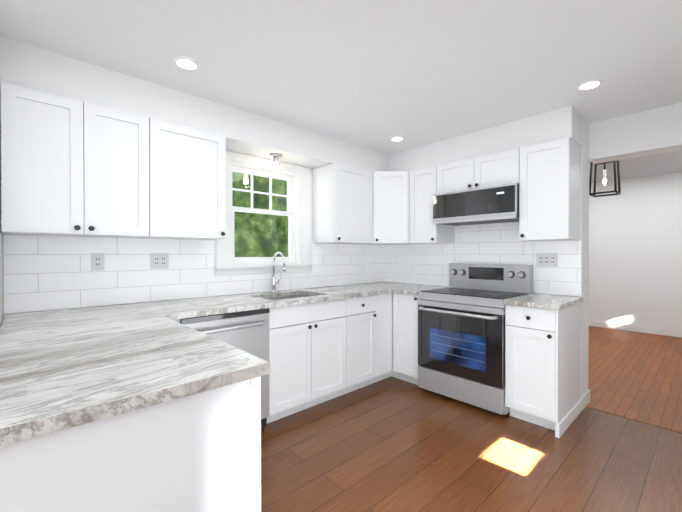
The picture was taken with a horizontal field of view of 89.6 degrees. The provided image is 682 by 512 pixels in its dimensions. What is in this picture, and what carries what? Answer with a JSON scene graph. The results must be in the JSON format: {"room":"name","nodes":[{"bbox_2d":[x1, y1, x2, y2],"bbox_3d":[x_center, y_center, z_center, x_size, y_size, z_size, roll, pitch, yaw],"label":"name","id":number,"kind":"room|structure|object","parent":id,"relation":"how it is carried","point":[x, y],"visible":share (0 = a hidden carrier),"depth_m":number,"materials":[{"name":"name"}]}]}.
{"room":"kitchen","nodes":[
{"label":"kitchen","id":0,"kind":"room"},
{"bbox_2d":[0,118,3,325],"bbox_3d":[-2.173,0.071,1.333,1.210,2.365,0.620,0,0,-43],"label":"wall","id":1,"kind":"structure","parent":0,"point":[1,282],"depth_m":1.78,"materials":[{"name":"white paint"}]},
{"bbox_2d":[3,169,376,313],"bbox_3d":[-1.106,0.062,2.853,4.840,2.365,0.160,0,0,-43],"label":"wall","id":2,"kind":"structure","parent":0,"point":[258,263],"depth_m":3.08,"materials":[{"name":"white paint"}]},
{"bbox_2d":[0,82,225,239],"bbox_3d":[-1.379,-0.500,2.229,1.171,0.752,0.375,0,0,-43],"label":"upper cabinet","id":3,"kind":"object","parent":2,"relation":"attached to","point":[73,167],"visible":0.98,"depth_m":2.01,"materials":[{"name":"white wood"}]},
{"bbox_2d":[4,235,383,313],"bbox_3d":[-0.692,0.098,3.121,3.388,0.455,0.008,0,0,-43],"label":"tile backsplash","id":4,"kind":"structure","parent":2,"relation":"attached to","point":[42,273],"depth_m":2.41,"materials":[{"name":"white tile"}]},
{"bbox_2d":[91,253,103,270],"bbox_3d":[-1.605,0.038,2.265,0.072,0.116,0.007,0,0,-43],"label":"electrical outlet","id":5,"kind":"object","parent":4,"relation":"attached to","point":[97,261],"visible":1,"depth_m":2.26,"materials":[{"name":"white plastic"}]},
{"bbox_2d":[151,253,168,268],"bbox_3d":[-1.330,0.036,2.520,0.118,0.116,0.007,0,0,-43],"label":"electrical outlet","id":6,"kind":"object","parent":4,"relation":"attached to","point":[159,260],"visible":1,"depth_m":2.52,"materials":[{"name":"white plastic"}]},
{"bbox_2d":[214,150,312,275],"bbox_3d":[-0.712,-0.362,3.183,1.000,1.038,0.203,0,0,-43],"label":"window unit","id":7,"kind":"structure","parent":2,"relation":"in","point":[297,178],"depth_m":3.21,"materials":[{"name":"white wood"}]},
{"bbox_2d":[313,163,371,243],"bbox_3d":[0.029,-0.508,3.533,0.520,0.752,0.375,0,0,-43],"label":"upper cabinet","id":8,"kind":"object","parent":2,"relation":"attached to","point":[342,203],"visible":1,"depth_m":3.39,"materials":[{"name":"white wood"}]},
{"bbox_2d":[365,171,413,244],"bbox_3d":[0.530,-0.509,3.832,0.619,0.752,0.618,0,0,-43],"label":"upper cabinet","id":9,"kind":"object","parent":2,"relation":"attached to","point":[390,207],"visible":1,"depth_m":3.59,"materials":[{"name":"white wood"}]},
{"bbox_2d":[0,36,581,171],"bbox_3d":[0.002,-0.999,2.364,3.388,0.238,2.051,0,0,-43],"label":"soffit","id":10,"kind":"structure","parent":0,"point":[46,71],"depth_m":2.61,"materials":[{"name":"white paint"}]},
{"bbox_2d":[269,153,281,173],"bbox_3d":[-0.569,-0.796,3.004,0.110,0.175,0.110,0,0,-43],"label":"light","id":11,"kind":"object","parent":10,"relation":"hanging from","point":[275,156],"visible":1,"depth_m":2.99,"materials":[{"name":"silver metal"}]},
{"bbox_2d":[0,0,681,154],"bbox_3d":[0.378,-1.225,-0.524,7.240,0.250,7.200,0,0,-43],"label":"ceiling","id":12,"kind":"structure","parent":0,"point":[375,75],"depth_m":1.90,"materials":[{"name":"white paint"}]},
{"bbox_2d":[173,56,198,70],"bbox_3d":[-0.892,-1.111,1.981,0.136,0.020,0.136,0,0,-43],"label":"recessed light","id":13,"kind":"object","parent":12,"relation":"in","point":[186,63],"visible":0.98,"depth_m":1.98,"materials":[{"name":"white"}]},
{"bbox_2d":[390,136,404,141],"bbox_3d":[0.538,-1.119,3.278,0.136,0.020,0.136,0,0,-43],"label":"recessed light","id":14,"kind":"object","parent":12,"relation":"in","point":[397,138],"visible":0.96,"depth_m":3.27,"materials":[{"name":"white"}]},
{"bbox_2d":[577,79,602,90],"bbox_3d":[1.616,-1.113,2.232,0.136,0.020,0.136,0,0,-43],"label":"recessed light","id":15,"kind":"object","parent":12,"relation":"in","point":[589,84],"visible":1,"depth_m":2.22,"materials":[{"name":"white"}]},
{"bbox_2d":[261,326,681,511],"bbox_3d":[1.389,1.277,1.313,11.200,0.054,8.500,0,0,-43],"label":"floor","id":16,"kind":"structure","parent":0,"point":[391,444],"depth_m":2.20,"materials":[{"name":"brown wood"}]},
{"bbox_2d":[0,376,260,511],"bbox_3d":[-0.880,0.815,1.312,0.653,0.877,1.168,0,0,-43],"label":"base cabinet","id":17,"kind":"object","parent":16,"relation":"on","point":[199,452],"visible":0.48,"depth_m":0.89,"materials":[{"name":"white wood"}]},
{"bbox_2d":[0,310,269,446],"bbox_3d":[-0.953,0.357,1.196,0.990,0.035,1.140,0,0,-43],"label":"countertop","id":18,"kind":"structure","parent":17,"relation":"on","point":[61,369],"depth_m":1.04,"materials":[{"name":"stone"}]},
{"bbox_2d":[180,308,268,428],"bbox_3d":[-0.910,0.811,2.437,0.598,0.872,0.663,0,0,-43],"label":"dishwasher","id":19,"kind":"object","parent":16,"relation":"on","point":[247,331],"visible":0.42,"depth_m":2.31,"materials":[{"name":"silver metal"}]},
{"bbox_2d":[298,294,377,398],"bbox_3d":[-0.044,0.803,3.307,0.439,0.876,0.618,0,0,-43],"label":"base cabinet","id":20,"kind":"object","parent":16,"relation":"on","point":[337,348],"depth_m":2.92,"materials":[{"name":"white wood"}]},
{"bbox_2d":[378,293,393,380],"bbox_3d":[0.192,0.802,3.520,0.313,0.876,0.610,0,0,-43],"label":"base cabinet","id":21,"kind":"object","parent":16,"relation":"on","point":[385,301],"depth_m":3.33,"materials":[{"name":"white wood"}]},
{"bbox_2d":[394,371,398,378],"bbox_3d":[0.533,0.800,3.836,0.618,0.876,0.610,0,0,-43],"label":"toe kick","id":22,"kind":"object","parent":16,"relation":"on","point":[396,374],"depth_m":3.49,"materials":[{"name":"white wood"}]},
{"bbox_2d":[0,282,423,329],"bbox_3d":[-0.587,0.347,2.784,3.687,0.035,0.642,0,0,-43],"label":"countertop","id":23,"kind":"structure","parent":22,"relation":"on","point":[203,306],"depth_m":2.35,"materials":[{"name":"stone"}]},
{"bbox_2d":[271,252,285,291],"bbox_3d":[-0.534,0.145,3.062,0.108,0.365,0.214,0,0,-43],"label":"faucet","id":24,"kind":"object","parent":23,"relation":"on","point":[274,282],"visible":1,"depth_m":3.09,"materials":[{"name":"silver metal"}]},
{"bbox_2d":[265,294,314,326],"bbox_3d":[-0.435,0.475,2.918,0.594,0.218,0.424,0,0,-43],"label":"sink basin","id":25,"kind":"object","parent":23,"relation":"in","point":[286,297],"visible":0.02,"depth_m":3.14,"materials":[{"name":"silver metal"}]},
{"bbox_2d":[393,293,418,384],"bbox_3d":[0.838,0.802,3.489,0.645,0.877,0.310,0,0,-43],"label":"base cabinet","id":26,"kind":"object","parent":16,"relation":"on","point":[405,337],"visible":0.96,"depth_m":3.31,"materials":[{"name":"white wood"}]},
{"bbox_2d":[392,285,447,294],"bbox_3d":[0.848,0.343,3.464,0.657,0.035,0.261,0,0,-43],"label":"countertop","id":27,"kind":"structure","parent":26,"relation":"on","point":[411,290],"depth_m":3.44,"materials":[{"name":"stone"}]},
{"bbox_2d":[418,263,532,415],"bbox_3d":[1.172,0.661,3.063,0.712,1.165,0.761,0,0,-43],"label":"range","id":28,"kind":"object","parent":16,"relation":"on","point":[461,337],"visible":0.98,"depth_m":2.89,"materials":[{"name":"silver metal"}]},
{"bbox_2d":[505,302,581,437],"bbox_3d":[1.584,0.807,2.676,0.636,0.877,0.361,0,0,-43],"label":"base cabinet","id":29,"kind":"object","parent":16,"relation":"on","point":[543,367],"visible":0.98,"depth_m":2.50,"materials":[{"name":"white wood"}]},
{"bbox_2d":[504,293,582,309],"bbox_3d":[1.589,0.348,2.676,0.642,0.035,0.364,0,0,-43],"label":"countertop","id":30,"kind":"structure","parent":29,"relation":"on","point":[548,301],"depth_m":2.56,"materials":[{"name":"stone"}]},
{"bbox_2d":[394,117,588,396],"bbox_3d":[1.337,0.058,3.600,0.240,2.365,2.040,0,0,-43],"label":"wall","id":31,"kind":"structure","parent":0,"point":[585,254],"depth_m":2.81,"materials":[{"name":"white paint"}]},
{"bbox_2d":[410,165,454,243],"bbox_3d":[0.950,-0.508,3.579,0.348,0.752,0.317,0,0,-43],"label":"upper cabinet","id":32,"kind":"object","parent":31,"relation":"attached to","point":[423,182],"depth_m":3.47,"materials":[{"name":"white wood"}]},
{"bbox_2d":[438,147,521,193],"bbox_3d":[1.316,-0.738,3.182,0.348,0.288,0.756,0,0,-43],"label":"upper cabinet","id":33,"kind":"object","parent":31,"relation":"attached to","point":[504,167],"depth_m":3.02,"materials":[{"name":"white wood"}]},
{"bbox_2d":[432,183,518,225],"bbox_3d":[1.286,-0.448,3.156,0.427,0.283,0.756,0,0,-43],"label":"microwave","id":34,"kind":"object","parent":33,"relation":"attached to","point":[492,204],"visible":0.98,"depth_m":2.99,"materials":[{"name":"grey"}]},
{"bbox_2d":[384,222,581,296],"bbox_3d":[1.246,0.064,3.516,0.008,0.753,2.040,0,0,-43],"label":"tile backsplash","id":35,"kind":"structure","parent":31,"relation":"attached to","point":[494,243],"depth_m":3.33,"materials":[{"name":"white tile"}]},
{"bbox_2d":[536,253,557,266],"bbox_3d":[1.765,0.034,2.942,0.007,0.116,0.164,0,0,-43],"label":"electrical outlet","id":36,"kind":"object","parent":35,"relation":"attached to","point":[546,259],"visible":1,"depth_m":2.94,"materials":[{"name":"white plastic"}]},
{"bbox_2d":[519,137,580,240],"bbox_3d":[1.692,-0.503,2.778,0.348,0.752,0.346,0,0,-43],"label":"upper cabinet","id":37,"kind":"object","parent":31,"relation":"attached to","point":[546,176],"depth_m":2.66,"materials":[{"name":"white wood"}]},
{"bbox_2d":[581,389,589,402],"bbox_3d":[1.429,1.189,3.692,0.012,0.100,2.064,0,0,-43],"label":"baseboard","id":38,"kind":"structure","parent":31,"relation":"attached to","point":[585,397],"depth_m":2.86,"materials":[{"name":"white wood"}]},
{"bbox_2d":[589,103,681,163],"bbox_3d":[3.858,-1.026,1.165,0.200,0.440,4.948,0,0,-43],"label":"header beam","id":39,"kind":"structure","parent":0,"point":[649,132],"depth_m":2.69,"materials":[{"name":"white paint"}]},
{"bbox_2d":[589,172,681,330],"bbox_3d":[5.424,-0.019,5.043,0.200,2.500,8.500,0,0,-43],"label":"wall","id":40,"kind":"structure","parent":0,"point":[635,251],"depth_m":5.56,"materials":[{"name":"white paint"}]},
{"bbox_2d":[589,320,681,336],"bbox_3d":[5.855,1.185,4.426,0.015,0.100,7.000,0,0,-43],"label":"baseboard","id":41,"kind":"structure","parent":40,"relation":"attached to","point":[660,331],"depth_m":5.56,"materials":[{"name":"white wood"}]},
{"bbox_2d":[589,150,681,182],"bbox_3d":[4.045,-1.326,3.758,3.960,0.130,8.500,0,0,-43],"label":"ceiling","id":42,"kind":"structure","parent":0,"point":[658,164],"depth_m":4.86,"materials":[{"name":"grey paint"}]},
{"bbox_2d":[589,160,620,196],"bbox_3d":[2.937,-0.972,3.824,0.252,0.580,0.252,0,0,-43],"label":"pendant lantern","id":43,"kind":"object","parent":42,"relation":"hanging from","point":[594,193],"visible":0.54,"depth_m":3.82,"materials":[{"name":"black metal"}]},
{"label":"outside","id":44,"kind":"structure","parent":0,"visible":0},
{"bbox_2d":[232,171,287,256],"bbox_3d":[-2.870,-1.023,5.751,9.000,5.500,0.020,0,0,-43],"label":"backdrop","id":45,"kind":"structure","parent":44,"point":[239,218],"depth_m":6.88,"materials":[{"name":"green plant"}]}
]}

